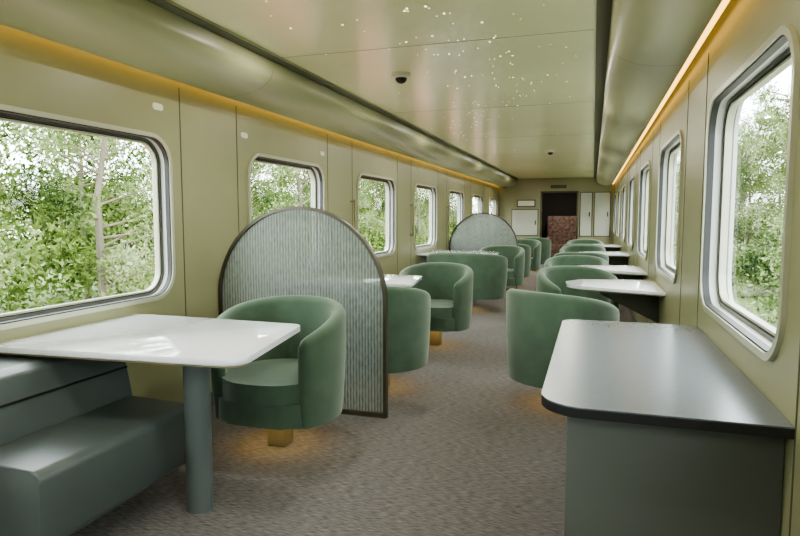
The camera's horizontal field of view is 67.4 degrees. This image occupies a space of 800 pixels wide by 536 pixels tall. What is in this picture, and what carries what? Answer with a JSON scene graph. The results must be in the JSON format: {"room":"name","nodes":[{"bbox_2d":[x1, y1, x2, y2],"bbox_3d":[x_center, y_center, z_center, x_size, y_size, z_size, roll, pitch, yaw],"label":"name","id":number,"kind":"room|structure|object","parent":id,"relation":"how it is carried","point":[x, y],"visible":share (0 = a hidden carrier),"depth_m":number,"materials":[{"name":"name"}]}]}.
{"room":"train carriage","nodes":[
{"label":"train carriage","id":0,"kind":"room"},
{"bbox_2d":[0,24,499,401],"bbox_3d":[-0.319,-0.536,7.308,0.120,2.420,19.800,2,5,18],"label":"wall","id":1,"kind":"structure","parent":0,"point":[37,73],"depth_m":3.94,"materials":[{"name":"paint"}]},
{"bbox_2d":[0,104,175,329],"bbox_3d":[-1.655,-0.260,3.092,0.114,0.988,1.338,2,5,18],"label":"window","id":2,"kind":"structure","parent":1,"relation":"in","point":[8,113],"depth_m":3.32,"materials":[{"name":"grey plastic"}]},
{"bbox_2d":[152,102,162,110],"bbox_3d":[-1.439,-0.958,3.563,0.003,0.040,0.090,2,5,18],"label":"wall label","id":3,"kind":"object","parent":1,"relation":"attached to","point":[156,106],"visible":1,"depth_m":3.56,"materials":[{"name":"beige plastic"}]},
{"bbox_2d":[241,132,247,138],"bbox_3d":[-1.155,-0.984,4.450,0.003,0.040,0.090,2,5,18],"label":"wall label","id":4,"kind":"object","parent":1,"relation":"attached to","point":[243,135],"visible":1,"depth_m":4.45,"materials":[{"name":"beige plastic"}]},
{"bbox_2d":[247,153,324,223],"bbox_3d":[-0.984,-0.439,5.180,0.114,0.988,1.338,2,5,18],"label":"window","id":5,"kind":"structure","parent":1,"relation":"in","point":[258,157],"depth_m":5.24,"materials":[{"name":"grey"}]},
{"bbox_2d":[178,88,497,405],"bbox_3d":[-0.256,-0.375,7.301,0.012,2.100,19.800,2,5,18],"label":"trim","id":6,"kind":"structure","parent":1,"relation":"attached to","point":[212,401],"depth_m":4.37,"materials":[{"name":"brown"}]},
{"bbox_2d":[350,200,355,228],"bbox_3d":[-0.501,-0.502,6.442,0.061,0.460,0.022,2,5,18],"label":"grab bar","id":7,"kind":"object","parent":1,"relation":"attached to","point":[354,201],"visible":0.55,"depth_m":6.42,"materials":[{"name":"gold metal"}]},
{"bbox_2d":[357,173,395,257],"bbox_3d":[-0.312,-0.618,7.267,0.114,0.988,1.338,2,5,18],"label":"window","id":8,"kind":"structure","parent":1,"relation":"in","point":[365,176],"depth_m":7.80,"materials":[{"name":"grey plastic"}]},
{"bbox_2d":[410,204,413,235],"bbox_3d":[0.170,-0.681,8.529,0.061,0.460,0.022,2,5,18],"label":"grab bar","id":9,"kind":"object","parent":1,"relation":"attached to","point":[412,234],"visible":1,"depth_m":8.52,"materials":[{"name":"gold metal"}]},
{"bbox_2d":[413,183,436,249],"bbox_3d":[0.359,-0.797,9.354,0.114,0.988,1.338,2,5,18],"label":"window","id":10,"kind":"structure","parent":1,"relation":"in","point":[417,185],"depth_m":9.90,"materials":[{"name":"grey plastic"}]},
{"bbox_2d":[446,206,448,231],"bbox_3d":[0.841,-0.860,10.617,0.061,0.460,0.022,2,5,18],"label":"grab bar","id":11,"kind":"object","parent":1,"relation":"attached to","point":[448,206],"visible":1,"depth_m":10.60,"materials":[{"name":"gold metal"}]},
{"bbox_2d":[448,190,463,240],"bbox_3d":[1.031,-0.976,11.442,0.114,0.988,1.338,2,5,18],"label":"window","id":12,"kind":"structure","parent":1,"relation":"in","point":[450,191],"depth_m":12.01,"materials":[{"name":"grey plastic"}]},
{"bbox_2d":[472,194,482,213],"bbox_3d":[1.702,-1.155,13.529,0.114,0.988,1.338,2,5,18],"label":"window","id":13,"kind":"structure","parent":1,"relation":"in","point":[473,195],"depth_m":14.03,"materials":[{"name":"grey plastic"}]},
{"bbox_2d":[489,197,496,214],"bbox_3d":[2.374,-1.334,15.617,0.114,0.988,1.338,2,5,18],"label":"window","id":14,"kind":"structure","parent":1,"relation":"in","point":[490,198],"depth_m":16.18,"materials":[{"name":"grey plastic"}]},
{"bbox_2d":[71,264,632,535],"bbox_3d":[1.624,0.618,8.363,3.240,0.060,22.800,2,5,18],"label":"floor","id":15,"kind":"structure","parent":0,"point":[463,447],"depth_m":3.11,"materials":[{"name":"carpet"}]},
{"bbox_2d":[0,354,185,535],"bbox_3d":[-1.436,0.736,2.533,0.702,0.700,0.810,2,5,18],"label":"bench","id":16,"kind":"object","parent":15,"relation":"on","point":[76,444],"visible":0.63,"depth_m":2.40,"materials":[{"name":"leather"}]},
{"bbox_2d":[0,313,299,513],"bbox_3d":[-1.081,0.684,2.846,1.201,0.750,0.910,2,5,18],"label":"dining table","id":17,"kind":"object","parent":15,"relation":"on","point":[198,345],"visible":1,"depth_m":2.62,"materials":[{"name":"white plastic"}]},
{"bbox_2d":[210,295,345,446],"bbox_3d":[-0.677,0.599,3.457,0.756,0.815,0.688,2,5,18],"label":"armchair","id":18,"kind":"object","parent":15,"relation":"on","point":[298,383],"visible":0.91,"depth_m":3.24,"materials":[{"name":"green fabric"}]},
{"bbox_2d":[218,206,387,418],"bbox_3d":[-0.672,0.274,4.023,1.235,1.368,0.044,2,5,18],"label":"divider","id":19,"kind":"object","parent":15,"relation":"on","point":[293,250],"visible":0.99,"depth_m":3.94,"materials":[{"name":"clear glass"}]},
{"bbox_2d":[384,274,421,287],"bbox_3d":[-0.328,0.465,5.405,1.068,0.750,0.860,2,5,18],"label":"dining table","id":20,"kind":"object","parent":15,"relation":"on","point":[409,281],"visible":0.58,"depth_m":5.19,"materials":[{"name":"white"}]},
{"bbox_2d":[387,286,430,385],"bbox_3d":[-0.155,0.505,4.557,0.756,0.815,0.688,2,5,18],"label":"armchair","id":21,"kind":"object","parent":15,"relation":"on","point":[409,309],"visible":0.32,"depth_m":4.27,"materials":[{"name":"green fabric"}]},
{"bbox_2d":[399,262,472,345],"bbox_3d":[0.370,0.371,6.125,0.756,0.815,0.688,2,5,18],"label":"armchair","id":22,"kind":"object","parent":15,"relation":"on","point":[449,286],"visible":0.74,"depth_m":6.07,"materials":[{"name":"green fabric"}]},
{"bbox_2d":[417,250,498,301],"bbox_3d":[0.956,0.137,9.232,1.170,0.750,0.980,2,5,18],"label":"dining table","id":23,"kind":"object","parent":15,"relation":"on","point":[432,251],"visible":0.36,"depth_m":9.22,"materials":[{"name":"white"}]},
{"bbox_2d":[427,253,507,299],"bbox_3d":[0.917,0.180,8.348,1.134,0.815,0.688,2,5,18],"label":"loveseat","id":24,"kind":"object","parent":15,"relation":"on","point":[489,270],"visible":0.56,"depth_m":8.01,"materials":[{"name":"green fabric"}]},
{"bbox_2d":[449,213,517,289],"bbox_3d":[1.482,-0.301,10.722,1.235,1.368,0.044,2,5,18],"label":"divider","id":25,"kind":"object","parent":15,"relation":"on","point":[477,231],"visible":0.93,"depth_m":10.69,"materials":[{"name":"clear glass"}]},
{"bbox_2d":[479,245,524,285],"bbox_3d":[1.686,0.043,9.953,0.756,0.815,0.688,2,5,18],"label":"armchair","id":26,"kind":"object","parent":15,"relation":"on","point":[515,255],"visible":0.5,"depth_m":9.78,"materials":[{"name":"green fabric"}]},
{"bbox_2d":[518,244,530,276],"bbox_3d":[2.057,-0.065,11.206,0.756,0.815,0.688,2,5,18],"label":"armchair","id":27,"kind":"object","parent":15,"relation":"on","point":[527,248],"visible":0.24,"depth_m":10.96,"materials":[{"name":"green fabric"}]},
{"bbox_2d":[517,239,540,277],"bbox_3d":[2.630,-0.203,12.822,0.756,0.815,0.688,2,5,18],"label":"armchair","id":28,"kind":"object","parent":15,"relation":"on","point":[535,245],"visible":0.44,"depth_m":12.58,"materials":[{"name":"green fabric"}]},
{"bbox_2d":[521,237,550,270],"bbox_3d":[3.207,-0.329,14.291,0.756,0.815,0.688,2,5,18],"label":"armchair","id":29,"kind":"object","parent":15,"relation":"on","point":[545,242],"visible":0.27,"depth_m":13.99,"materials":[{"name":"green fabric"}]},
{"bbox_2d":[546,216,575,256],"bbox_3d":[5.056,-0.931,18.351,1.120,1.320,0.900,2,5,18],"label":"partition","id":30,"kind":"object","parent":15,"relation":"on","point":[560,229],"visible":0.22,"depth_m":18.39,"materials":[{"name":"brown"}]},
{"bbox_2d":[506,288,619,387],"bbox_3d":[1.089,0.540,4.145,0.688,0.815,0.756,-4,6,-38],"label":"armchair","id":31,"kind":"object","parent":15,"relation":"on","point":[534,320],"visible":0.56,"depth_m":3.87,"materials":[{"name":"green fabric"}]},
{"bbox_2d":[544,255,608,267],"bbox_3d":[2.152,0.265,7.356,0.756,0.815,0.688,2,5,18],"label":"armchair","id":32,"kind":"object","parent":15,"relation":"on","point":[563,260],"visible":0.17,"depth_m":7.54,"materials":[{"name":"green fabric"}]},
{"bbox_2d":[536,266,619,309],"bbox_3d":[1.668,0.407,5.697,0.756,0.815,0.688,0,5,-5],"label":"armchair","id":33,"kind":"object","parent":15,"relation":"on","point":[552,279],"visible":0.16,"depth_m":5.87,"materials":[{"name":"green fabric"}]},
{"bbox_2d":[553,252,608,262],"bbox_3d":[2.557,0.166,8.515,0.756,0.815,0.688,2,5,18],"label":"armchair","id":34,"kind":"object","parent":15,"relation":"on","point":[604,256],"visible":0.13,"depth_m":8.20,"materials":[{"name":"green fabric"}]},
{"bbox_2d":[559,245,605,252],"bbox_3d":[3.072,0.028,10.117,0.756,0.815,0.688,2,5,18],"label":"armchair","id":35,"kind":"object","parent":15,"relation":"on","point":[570,248],"visible":0.16,"depth_m":10.30,"materials":[{"name":"green fabric"}]},
{"bbox_2d":[563,244,604,248],"bbox_3d":[3.372,-0.051,11.048,0.756,0.815,0.688,2,5,18],"label":"armchair","id":36,"kind":"object","parent":15,"relation":"on","point":[567,244],"visible":0.13,"depth_m":10.73,"materials":[{"name":"green fabric"}]},
{"bbox_2d":[566,239,602,244],"bbox_3d":[3.912,-0.195,12.726,0.756,0.815,0.688,2,5,18],"label":"armchair","id":37,"kind":"object","parent":15,"relation":"on","point":[576,241],"visible":0.16,"depth_m":12.91,"materials":[{"name":"green fabric"}]},
{"bbox_2d":[541,319,794,535],"bbox_3d":[0.957,0.720,2.436,0.658,0.750,1.550,2,5,18],"label":"counter","id":38,"kind":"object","parent":15,"relation":"on","point":[666,435],"depth_m":1.77,"materials":[{"name":"laminate"}]},
{"bbox_2d":[171,0,596,178],"bbox_3d":[1.624,-1.803,8.155,3.240,0.141,23.000,2,5,18],"label":"ceiling","id":39,"kind":"structure","parent":0,"point":[551,43],"depth_m":3.97,"materials":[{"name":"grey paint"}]},
{"bbox_2d":[0,0,518,186],"bbox_3d":[0.026,-1.545,7.109,0.455,0.256,19.802,2,5,18],"label":"bulkhead","id":40,"kind":"object","parent":39,"relation":"attached to","point":[164,38],"visible":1,"depth_m":3.49,"materials":[{"name":"beige"}]},
{"bbox_2d":[392,72,410,83],"bbox_3d":[0.008,-1.371,4.348,0.140,0.070,0.140,2,5,18],"label":"security camera","id":41,"kind":"object","parent":39,"relation":"attached to","point":[400,77],"visible":1,"depth_m":4.31,"materials":[{"name":"beige plastic"}]},
{"bbox_2d":[266,1,569,150],"bbox_3d":[1.542,-1.709,7.902,1.701,0.001,11.681,2,5,18],"label":"lights","id":42,"kind":"object","parent":39,"relation":"attached to","point":[266,1],"depth_m":3.73},
{"bbox_2d":[546,150,554,154],"bbox_3d":[2.353,-1.803,9.386,0.140,0.070,0.140,2,5,18],"label":"security camera","id":43,"kind":"object","parent":39,"relation":"attached to","point":[550,152],"visible":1,"depth_m":9.35,"materials":[{"name":"beige plastic"}]},
{"bbox_2d":[594,0,721,185],"bbox_3d":[2.307,-1.482,6.381,0.455,0.256,19.802,2,5,18],"label":"bulkhead","id":44,"kind":"object","parent":39,"relation":"attached to","point":[642,46],"visible":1,"depth_m":3.33,"materials":[{"name":"beige"}]},
{"bbox_2d":[613,0,729,183],"bbox_3d":[2.547,-1.394,6.312,0.040,0.010,19.760,2,5,18],"label":"light strip","id":45,"kind":"object","parent":44,"relation":"attached to","point":[722,6],"visible":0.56,"depth_m":3.28,"materials":[{"name":"orange"}]},
{"bbox_2d":[499,177,614,264],"bbox_3d":[4.200,-1.304,16.265,3.240,2.420,0.080,2,5,18],"label":"wall","id":46,"kind":"structure","parent":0,"point":[524,189],"depth_m":16.26,"materials":[{"name":"beige paint"}]},
{"bbox_2d":[511,209,537,235],"bbox_3d":[3.422,-1.246,16.462,0.720,0.730,0.030,2,5,18],"label":"door","id":47,"kind":"structure","parent":46,"relation":"in","point":[524,222],"depth_m":16.46,"materials":[{"name":"white"}]},
{"bbox_2d":[517,200,535,206],"bbox_3d":[3.451,-1.768,16.411,0.500,0.200,0.024,2,5,18],"label":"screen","id":48,"kind":"object","parent":46,"relation":"attached to","point":[520,203],"visible":1,"depth_m":16.40,"materials":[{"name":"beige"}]},
{"bbox_2d":[551,185,565,187],"bbox_3d":[4.259,-2.184,16.110,0.400,0.080,0.034,2,5,18],"label":"exit sign","id":49,"kind":"object","parent":46,"relation":"attached to","point":[552,186],"visible":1,"depth_m":16.09,"materials":[{"name":"black"}]},
{"bbox_2d":[540,191,578,238],"bbox_3d":[4.285,-1.078,16.204,0.990,1.980,0.019,2,5,18],"label":"door frame","id":50,"kind":"structure","parent":46,"relation":"in","point":[541,191],"depth_m":16.11,"materials":[{"name":"brown metal"}]},
{"bbox_2d":[579,192,592,236],"bbox_3d":[4.945,-1.428,15.956,0.320,1.180,0.030,2,5,18],"label":"door","id":51,"kind":"structure","parent":46,"relation":"in","point":[586,198],"depth_m":15.95,"materials":[{"name":"white"}]},
{"bbox_2d":[593,192,610,236],"bbox_3d":[5.336,-1.417,15.832,0.420,1.180,0.030,2,5,18],"label":"door","id":52,"kind":"structure","parent":46,"relation":"in","point":[602,200],"depth_m":15.83,"materials":[{"name":"white"}]},
{"bbox_2d":[541,193,576,237],"bbox_3d":[4.667,-1.429,17.716,3.240,2.420,2.980,2,5,18],"label":"wall","id":53,"kind":"structure","parent":0,"point":[553,204],"depth_m":19.07,"materials":[{"name":"black"}]},
{"bbox_2d":[613,0,799,535],"bbox_3d":[2.652,-0.455,6.359,0.120,2.420,19.800,2,5,18],"label":"wall","id":54,"kind":"structure","parent":0,"point":[743,26],"depth_m":2.85,"materials":[{"name":"laminate"}]},
{"bbox_2d":[581,251,629,264],"bbox_3d":[3.108,-0.087,9.216,0.725,0.300,0.920,2,5,18],"label":"dining table","id":55,"kind":"object","parent":54,"relation":"attached to","point":[615,257],"visible":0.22,"depth_m":9.09,"materials":[{"name":"white plastic"}]},
{"bbox_2d":[598,244,620,250],"bbox_3d":[3.932,-0.307,11.778,0.725,0.300,0.920,2,5,18],"label":"dining table","id":56,"kind":"object","parent":54,"relation":"attached to","point":[608,247],"visible":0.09,"depth_m":11.63,"materials":[{"name":"white plastic"}]},
{"bbox_2d":[579,265,646,279],"bbox_3d":[2.223,0.148,6.465,0.725,0.300,0.920,2,5,18],"label":"dining table","id":57,"kind":"object","parent":54,"relation":"attached to","point":[622,272],"visible":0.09,"depth_m":6.34,"materials":[{"name":"white plastic"}]},
{"bbox_2d":[613,193,616,234],"bbox_3d":[5.349,-1.325,14.787,0.114,0.993,1.338,2,5,18],"label":"window","id":58,"kind":"structure","parent":54,"relation":"in","point":[615,195],"depth_m":15.37,"materials":[{"name":"grey"}]},
{"bbox_2d":[566,279,665,322],"bbox_3d":[1.729,0.280,4.927,0.725,0.300,0.920,2,5,18],"label":"dining table","id":59,"kind":"object","parent":54,"relation":"attached to","point":[640,296],"visible":1,"depth_m":4.80,"materials":[{"name":"white"}]},
{"bbox_2d":[616,189,620,237],"bbox_3d":[4.678,-1.146,12.699,0.114,0.993,1.338,2,5,18],"label":"window","id":60,"kind":"structure","parent":54,"relation":"in","point":[619,191],"depth_m":13.29,"materials":[{"name":"grey"}]},
{"bbox_2d":[621,184,626,241],"bbox_3d":[4.006,-0.968,10.612,0.114,0.993,1.338,2,5,18],"label":"window","id":61,"kind":"structure","parent":54,"relation":"in","point":[625,185],"depth_m":11.20,"materials":[{"name":"grey"}]},
{"bbox_2d":[627,175,635,248],"bbox_3d":[3.335,-0.788,8.524,0.114,0.993,1.338,2,5,18],"label":"window","id":62,"kind":"structure","parent":54,"relation":"in","point":[632,178],"depth_m":9.11,"materials":[{"name":"grey"}]},
{"bbox_2d":[637,160,650,259],"bbox_3d":[2.663,-0.610,6.437,0.114,0.993,1.338,2,5,18],"label":"window","id":63,"kind":"structure","parent":54,"relation":"in","point":[647,164],"depth_m":7.01,"materials":[{"name":"grey plastic"}]},
{"bbox_2d":[655,130,682,283],"bbox_3d":[1.992,-0.431,4.350,0.114,0.993,1.338,2,5,18],"label":"window","id":64,"kind":"structure","parent":54,"relation":"in","point":[678,135],"depth_m":4.90,"materials":[{"name":"grey plastic"}]},
{"bbox_2d":[613,53,799,535],"bbox_3d":[2.589,-0.297,6.393,0.012,2.100,19.800,2,5,18],"label":"trim","id":65,"kind":"structure","parent":54,"relation":"attached to","point":[630,310],"depth_m":2.99,"materials":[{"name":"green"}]},
{"bbox_2d":[700,25,799,360],"bbox_3d":[1.321,-0.252,2.262,0.114,0.993,1.338,2,5,18],"label":"window","id":66,"kind":"structure","parent":54,"relation":"in","point":[791,56],"depth_m":2.33,"materials":[{"name":"grey"}]},
{"label":"outside","id":67,"kind":"structure","parent":0,"visible":0},
{"bbox_2d":[0,239,777,326],"bbox_3d":[9.156,0.076,28.680,120.000,0.050,120.000,2,5,18],"label":"ground","id":68,"kind":"structure","parent":67,"point":[741,302],"depth_m":18.84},
{"bbox_2d":[0,122,42,288],"bbox_3d":[-7.163,-1.482,8.369,3.605,6.538,3.688,1,5,16],"label":"tree","id":69,"kind":"object","parent":68,"relation":"on","point":[7,243],"visible":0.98,"depth_m":8.95,"materials":[{"name":"green plant"}]},
{"bbox_2d":[0,122,154,297],"bbox_3d":[-5.556,-2.532,11.592,3.880,8.071,3.530,-2,5,-22],"label":"tree","id":70,"kind":"object","parent":68,"relation":"on","point":[102,253],"visible":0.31,"depth_m":11.29,"materials":[{"name":"green plant"}]},
{"bbox_2d":[9,125,153,299],"bbox_3d":[-8.162,-2.574,16.069,3.656,7.395,3.137,-4,6,-38],"label":"tree","id":71,"kind":"object","parent":68,"relation":"on","point":[80,173],"visible":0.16,"depth_m":15.69,"materials":[{"name":"green plant"}]},
{"bbox_2d":[127,141,259,224],"bbox_3d":[-5.695,-2.287,17.752,3.688,6.538,3.605,1,5,9],"label":"tree","id":72,"kind":"object","parent":68,"relation":"on","point":[127,141],"visible":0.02,"depth_m":16.91,"materials":[{"name":"green plant"}]},
{"bbox_2d":[0,121,474,313],"bbox_3d":[-5.296,-4.322,31.398,13.550,10.333,83.910,2,5,18],"label":"trees","id":73,"kind":"object","parent":68,"relation":"on","point":[59,236],"visible":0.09,"depth_m":15.50,"materials":[{"name":"green plant"}]},
{"bbox_2d":[251,162,280,220],"bbox_3d":[-6.198,-3.217,23.566,3.656,7.395,3.137,1,5,10],"label":"tree","id":74,"kind":"object","parent":68,"relation":"on","point":[253,176],"visible":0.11,"depth_m":23.45,"materials":[{"name":"green plant"}]},
{"bbox_2d":[251,165,310,219],"bbox_3d":[-3.267,-3.099,18.207,3.880,8.071,3.530,-4,6,-40],"label":"tree","id":75,"kind":"object","parent":68,"relation":"on","point":[295,171],"visible":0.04,"depth_m":17.90,"materials":[{"name":"green plant"}]},
{"bbox_2d":[270,165,310,207],"bbox_3d":[-4.496,-3.931,27.910,3.530,8.071,3.880,-1,5,-9],"label":"tree","id":76,"kind":"object","parent":68,"relation":"on","point":[283,175],"visible":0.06,"depth_m":28.33,"materials":[{"name":"green plant"}]},
{"bbox_2d":[289,176,369,231],"bbox_3d":[-3.209,-2.927,25.221,3.688,6.538,3.605,-2,5,-24],"label":"tree","id":77,"kind":"object","parent":68,"relation":"on","point":[306,181],"visible":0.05,"depth_m":24.89,"materials":[{"name":"green plant"}]},
{"bbox_2d":[359,179,374,242],"bbox_3d":[-2.619,-3.868,31.160,3.137,7.395,3.656,-4,6,-36],"label":"tree","id":78,"kind":"object","parent":68,"relation":"on","point":[365,202],"visible":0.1,"depth_m":30.57,"materials":[{"name":"green plant"}]},
{"bbox_2d":[360,181,385,250],"bbox_3d":[-1.445,-3.645,33.604,3.605,6.538,3.688,5,7,44],"label":"tree","id":79,"kind":"object","parent":68,"relation":"on","point":[383,207],"visible":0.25,"depth_m":33.36,"materials":[{"name":"green plant"}]},
{"bbox_2d":[378,183,424,239],"bbox_3d":[-0.045,-4.575,39.412,3.137,7.395,3.656,-4,7,-42],"label":"tree","id":80,"kind":"object","parent":68,"relation":"on","point":[382,183],"visible":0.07,"depth_m":39.31,"materials":[{"name":"green plant"}]},
{"bbox_2d":[383,188,428,225],"bbox_3d":[0.290,-4.383,42.208,3.688,6.538,3.605,3,6,33],"label":"tree","id":81,"kind":"object","parent":68,"relation":"on","point":[423,219],"visible":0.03,"depth_m":41.85,"materials":[{"name":"green plant"}]},
{"bbox_2d":[385,188,428,244],"bbox_3d":[0.917,-4.665,36.464,3.880,8.071,3.530,4,7,41],"label":"tree","id":82,"kind":"object","parent":68,"relation":"on","point":[419,228],"visible":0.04,"depth_m":36.41,"materials":[{"name":"green plant"}]},
{"bbox_2d":[420,189,455,221],"bbox_3d":[2.971,-5.076,50.287,3.688,6.538,3.605,-2,5,-23],"label":"tree","id":83,"kind":"object","parent":68,"relation":"on","point":[426,203],"visible":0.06,"depth_m":50.25,"materials":[{"name":"green plant"}]},
{"bbox_2d":[421,194,456,234],"bbox_3d":[3.341,-5.316,44.068,3.530,8.071,3.880,-1,5,-12],"label":"tree","id":84,"kind":"object","parent":68,"relation":"on","point":[450,197],"visible":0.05,"depth_m":44.18,"materials":[{"name":"green plant"}]},
{"bbox_2d":[427,196,456,231],"bbox_3d":[4.266,-6.006,52.117,3.530,8.071,3.880,-1,5,-11],"label":"tree","id":85,"kind":"object","parent":68,"relation":"on","point":[450,212],"visible":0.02,"depth_m":51.87,"materials":[{"name":"green plant"}]},
{"bbox_2d":[449,194,456,219],"bbox_3d":[4.445,-5.887,54.706,3.656,7.395,3.137,-1,5,-12],"label":"tree","id":86,"kind":"object","parent":68,"relation":"on","point":[450,194],"visible":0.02,"depth_m":54.75,"materials":[{"name":"green plant"}]},
{"bbox_2d":[451,197,476,233],"bbox_3d":[5.816,-5.158,46.206,3.656,7.395,3.137,-3,6,-32],"label":"tree","id":87,"kind":"object","parent":68,"relation":"on","point":[473,197],"visible":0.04,"depth_m":46.68,"materials":[{"name":"green plant"}]},
{"bbox_2d":[674,150,679,218],"bbox_3d":[22.126,-5.477,45.938,3.530,8.071,3.880,-4,6,-38],"label":"tree","id":88,"kind":"object","parent":68,"relation":"on","point":[679,150],"visible":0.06,"depth_m":45.71,"materials":[{"name":"green plant"}]},
{"bbox_2d":[674,166,679,232],"bbox_3d":[24.295,-5.585,51.189,3.656,7.395,3.137,-2,5,-20],"label":"tree","id":89,"kind":"object","parent":68,"relation":"on","point":[679,166],"visible":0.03,"depth_m":50.93,"materials":[{"name":"green plant"}]},
{"bbox_2d":[674,164,679,225],"bbox_3d":[18.712,-4.728,37.204,3.530,8.071,3.880,2,5,22],"label":"tree","id":90,"kind":"object","parent":68,"relation":"on","point":[679,164],"visible":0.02,"depth_m":38.06,"materials":[{"name":"green plant"}]},
{"bbox_2d":[673,208,782,327],"bbox_3d":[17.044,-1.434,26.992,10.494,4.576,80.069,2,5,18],"label":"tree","id":91,"kind":"object","parent":68,"relation":"on","point":[750,265],"visible":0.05,"depth_m":18.41,"materials":[{"name":"green plant"}]},
{"bbox_2d":[734,118,757,236],"bbox_3d":[17.798,-4.303,32.254,3.530,8.071,3.880,3,6,28],"label":"tree","id":92,"kind":"object","parent":68,"relation":"on","point":[741,210],"visible":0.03,"depth_m":31.63,"materials":[{"name":"green plant"}]},
{"bbox_2d":[733,124,783,254],"bbox_3d":[15.154,-3.056,26.728,3.605,6.538,3.688,4,7,42],"label":"tree","id":93,"kind":"object","parent":68,"relation":"on","point":[738,227],"visible":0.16,"depth_m":26.22,"materials":[{"name":"green plant"}]},
{"bbox_2d":[733,104,786,252],"bbox_3d":[15.146,-3.418,25.915,3.137,7.395,3.656,2,5,19],"label":"tree","id":94,"kind":"object","parent":68,"relation":"on","point":[744,172],"visible":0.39,"depth_m":25.61,"materials":[{"name":"green plant"}]},
{"bbox_2d":[737,81,790,248],"bbox_3d":[15.234,-3.553,23.500,3.530,8.071,3.880,3,6,31],"label":"tree","id":95,"kind":"object","parent":68,"relation":"on","point":[762,97],"visible":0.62,"depth_m":23.88,"materials":[{"name":"green plant"}]},
{"bbox_2d":[744,104,788,237],"bbox_3d":[17.809,-3.943,28.054,3.530,8.071,3.880,4,6,37],"label":"tree","id":96,"kind":"object","parent":68,"relation":"on","point":[766,131],"visible":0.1,"depth_m":27.73,"materials":[{"name":"green plant"}]},
{"bbox_2d":[752,99,789,271],"bbox_3d":[11.433,-2.893,15.803,3.880,8.071,3.530,1,5,12],"label":"tree","id":97,"kind":"object","parent":68,"relation":"on","point":[780,227],"visible":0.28,"depth_m":16.94,"materials":[{"name":"green plant"}]},
{"bbox_2d":[754,127,787,224],"bbox_3d":[18.480,-3.678,28.943,3.656,7.395,3.137,-3,6,-29],"label":"tree","id":98,"kind":"object","parent":68,"relation":"on","point":[775,193],"visible":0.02,"depth_m":28.61,"materials":[{"name":"green plant"}]},
{"bbox_2d":[762,100,789,256],"bbox_3d":[14.714,-3.067,21.820,3.656,7.395,3.137,-1,5,-8],"label":"tree","id":99,"kind":"object","parent":68,"relation":"on","point":[782,135],"visible":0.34,"depth_m":21.87,"materials":[{"name":"green plant"}]}
]}

